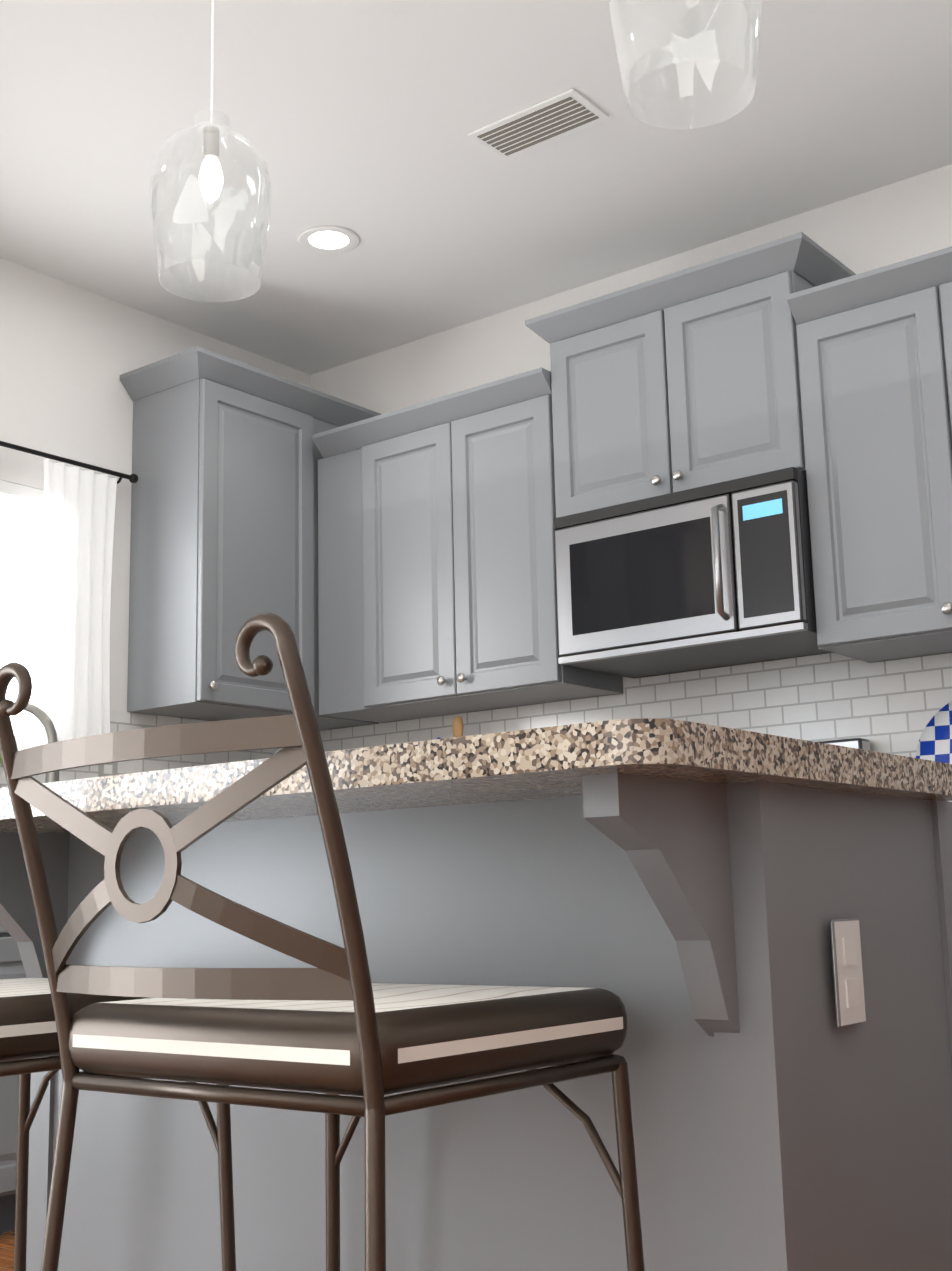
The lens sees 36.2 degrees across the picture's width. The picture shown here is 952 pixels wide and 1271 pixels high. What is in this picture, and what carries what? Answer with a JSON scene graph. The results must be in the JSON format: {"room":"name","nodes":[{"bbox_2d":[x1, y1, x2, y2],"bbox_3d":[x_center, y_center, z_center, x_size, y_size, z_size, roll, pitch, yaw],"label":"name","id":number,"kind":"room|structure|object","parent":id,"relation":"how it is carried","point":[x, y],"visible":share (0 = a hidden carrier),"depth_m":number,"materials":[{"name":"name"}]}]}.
{"room":"kitchen","nodes":[
{"label":"kitchen","id":0,"kind":"room"},
{"bbox_2d":[0,1230,14,1270],"bbox_3d":[-0.681,0.984,0.821,5.420,0.080,7.220,-9,-13,37],"label":"floor","id":1,"kind":"structure","parent":0,"point":[7,1240],"depth_m":3.33,"materials":[{"name":"brown wood"}]},
{"bbox_2d":[0,923,25,1232],"bbox_3d":[-1.262,1.054,3.800,0.648,0.880,3.043,-9,-13,37],"label":"base cabinet","id":2,"kind":"object","parent":1,"relation":"on","point":[11,965],"visible":0.04,"depth_m":3.50,"materials":[{"name":"grey paint"}]},
{"bbox_3d":[-0.355,0.447,3.158,2.989,0.040,3.059,-9,-13,37],"label":"countertop","id":3,"kind":"structure","parent":2,"relation":"on","visible":0},
{"bbox_2d":[12,700,58,782],"bbox_3d":[-1.313,0.401,4.113,0.300,0.438,0.060,-3,-11,10],"label":"gooseneck faucet","id":4,"kind":"object","parent":3,"relation":"on","point":[40,714],"visible":0.33,"depth_m":4.10,"materials":[{"name":"silver metal"}]},
{"bbox_2d":[437,716,463,738],"bbox_3d":[-0.090,0.475,4.668,0.124,0.435,0.124,-9,-13,37],"label":"utensil canister","id":5,"kind":"object","parent":3,"relation":"on","point":[457,727],"visible":0.12,"depth_m":4.69,"materials":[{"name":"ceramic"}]},
{"bbox_2d":[916,701,951,801],"bbox_3d":[1.366,0.291,3.707,0.507,0.373,0.096,-9,-13,37],"label":"platter","id":6,"kind":"object","parent":3,"relation":"on","point":[935,742],"visible":0.5,"depth_m":3.85,"materials":[{"name":"ceramic"}]},
{"bbox_2d":[0,978,235,1270],"bbox_3d":[-0.609,0.596,1.719,0.498,1.002,0.519,-9,-13,37],"label":"bar stool","id":7,"kind":"object","parent":1,"relation":"on","point":[28,1030],"visible":0.58,"depth_m":1.74,"materials":[{"name":"brown metal"}]},
{"bbox_2d":[0,613,644,1270],"bbox_3d":[-0.149,0.528,1.405,0.498,1.002,0.519,-9,-13,37],"label":"bar stool","id":8,"kind":"object","parent":1,"relation":"on","point":[336,1023],"visible":1,"depth_m":1.29,"materials":[{"name":"brown metal"}]},
{"bbox_2d":[0,773,951,1270],"bbox_3d":[-0.067,0.690,1.964,1.267,0.880,0.820,-9,-13,37],"label":"kitchen island","id":9,"kind":"object","parent":1,"relation":"on","point":[768,965],"visible":0.79,"depth_m":1.68,"materials":[{"name":"grey paint"}]},
{"bbox_2d":[0,718,951,833],"bbox_3d":[-0.159,0.234,2.015,1.435,0.040,0.820,-9,-13,37],"label":"island countertop","id":10,"kind":"structure","parent":9,"relation":"on","point":[549,762],"depth_m":1.48,"materials":[{"name":"beige stone"}]},
{"bbox_2d":[819,738,870,750],"bbox_3d":[0.580,0.867,3.843,0.766,1.175,0.697,-9,-13,37],"label":"gas range","id":11,"kind":"object","parent":1,"relation":"on","point":[860,743],"depth_m":3.96,"materials":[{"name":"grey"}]},
{"bbox_2d":[0,258,310,719],"bbox_3d":[-2.837,-0.084,2.628,0.120,2.770,7.100,-9,-13,37],"label":"wall","id":12,"kind":"structure","parent":0,"point":[70,354],"depth_m":4.71,"materials":[{"name":"white paint"}]},
{"bbox_2d":[0,480,43,750],"bbox_3d":[-1.536,-0.064,4.295,0.148,0.849,0.860,-9,-13,37],"label":"window","id":13,"kind":"structure","parent":12,"relation":"in","point":[21,549],"depth_m":4.50,"materials":[{"name":"white glass"}]},
{"bbox_2d":[0,441,137,483],"bbox_3d":[-1.489,-0.579,4.329,0.078,0.041,1.170,-9,-13,37],"label":"curtain rod","id":14,"kind":"object","parent":12,"relation":"attached to","point":[132,478],"visible":0.96,"depth_m":4.57,"materials":[{"name":"black metal"}]},
{"bbox_2d":[34,459,116,744],"bbox_3d":[-1.239,-0.090,4.514,0.024,0.885,0.280,-9,-13,37],"label":"curtain","id":15,"kind":"object","parent":14,"relation":"hanging from","point":[73,699],"visible":0.98,"depth_m":4.51,"materials":[{"name":"white fabric"}]},
{"bbox_2d":[0,710,277,787],"bbox_3d":[-1.531,0.392,4.122,0.009,0.468,3.044,-9,-13,37],"label":"backsplash","id":16,"kind":"structure","parent":12,"relation":"attached to","point":[119,720],"depth_m":4.74,"materials":[{"name":"tile"}]},
{"bbox_2d":[98,762,116,776],"bbox_3d":[-1.161,0.402,4.590,0.005,0.116,0.072,-9,-13,37],"label":"electrical outlet","id":17,"kind":"object","parent":16,"relation":"attached to","point":[108,769],"visible":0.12,"depth_m":4.58,"materials":[{"name":"grey plastic"}]},
{"bbox_2d":[120,346,380,730],"bbox_3d":[-0.743,-0.281,4.981,0.386,1.125,0.906,-9,-13,37],"label":"upper cabinet","id":18,"kind":"object","parent":12,"relation":"attached to","point":[226,455],"visible":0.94,"depth_m":4.73,"materials":[{"name":"grey paint"}]},
{"bbox_2d":[0,0,951,374],"bbox_3d":[-0.748,-1.819,1.332,5.420,0.080,7.220,-9,-13,37],"label":"ceiling","id":19,"kind":"structure","parent":0,"point":[360,118],"depth_m":3.92,"materials":[{"name":"white paint"}]},
{"bbox_2d":[150,0,270,302],"bbox_3d":[-0.468,-1.074,2.583,0.208,0.950,0.208,-9,-13,37],"label":"pendant light","id":20,"kind":"object","parent":19,"relation":"hanging from","point":[210,179],"visible":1,"depth_m":2.52,"materials":[{"name":"clear glass"}]},
{"bbox_2d":[298,226,359,254],"bbox_3d":[-0.451,-1.210,4.458,0.190,0.008,0.190,-9,-13,37],"label":"recessed light","id":21,"kind":"object","parent":19,"relation":"in","point":[329,240],"visible":1,"depth_m":4.46,"materials":[{"name":"white"}]},
{"bbox_2d":[467,89,608,159],"bbox_3d":[0.162,-1.340,3.826,0.340,0.009,0.170,-9,-13,37],"label":"ceiling vent","id":22,"kind":"object","parent":19,"relation":"in","point":[546,121],"visible":1,"depth_m":3.81,"materials":[{"name":"white metal"}]},
{"bbox_2d":[609,0,761,129],"bbox_3d":[0.277,-1.191,2.038,0.208,0.950,0.208,-9,-13,37],"label":"pendant light","id":23,"kind":"object","parent":19,"relation":"hanging from","point":[756,10],"visible":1,"depth_m":2.00,"materials":[{"name":"clear glass"}]},
{"bbox_2d":[311,164,951,730],"bbox_3d":[1.473,0.034,3.835,5.420,2.770,0.120,-9,-13,37],"label":"wall","id":24,"kind":"structure","parent":0,"point":[901,220],"depth_m":4.80,"materials":[{"name":"white paint"}]},
{"bbox_2d":[312,367,622,722],"bbox_3d":[-0.063,-0.252,4.772,0.996,0.960,0.386,-9,-13,37],"label":"upper cabinet","id":25,"kind":"object","parent":24,"relation":"attached to","point":[437,596],"visible":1,"depth_m":4.62,"materials":[{"name":"grey paint"}]},
{"bbox_2d":[320,653,951,757],"bbox_3d":[0.598,0.369,4.390,2.984,0.509,0.009,-9,-13,37],"label":"backsplash","id":26,"kind":"structure","parent":24,"relation":"attached to","point":[894,707],"depth_m":4.21,"materials":[{"name":"tile"}]},
{"bbox_2d":[525,232,855,517],"bbox_3d":[0.640,-0.688,4.286,0.922,0.640,0.386,-9,-13,37],"label":"upper cabinet","id":27,"kind":"object","parent":24,"relation":"attached to","point":[685,379],"visible":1,"depth_m":4.13,"materials":[{"name":"grey paint"}]},
{"bbox_2d":[554,467,832,678],"bbox_3d":[0.646,-0.158,4.147,0.766,0.433,0.457,-9,-13,37],"label":"microwave","id":28,"kind":"object","parent":27,"relation":"attached to","point":[716,575],"visible":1,"depth_m":3.99,"materials":[{"name":"grey metal"}]},
{"bbox_2d":[786,246,951,662],"bbox_3d":[1.277,-0.471,3.745,0.790,0.960,0.386,-9,-13,37],"label":"upper cabinet","id":29,"kind":"object","parent":24,"relation":"attached to","point":[875,357],"visible":1,"depth_m":3.74,"materials":[{"name":"grey paint"}]}
]}

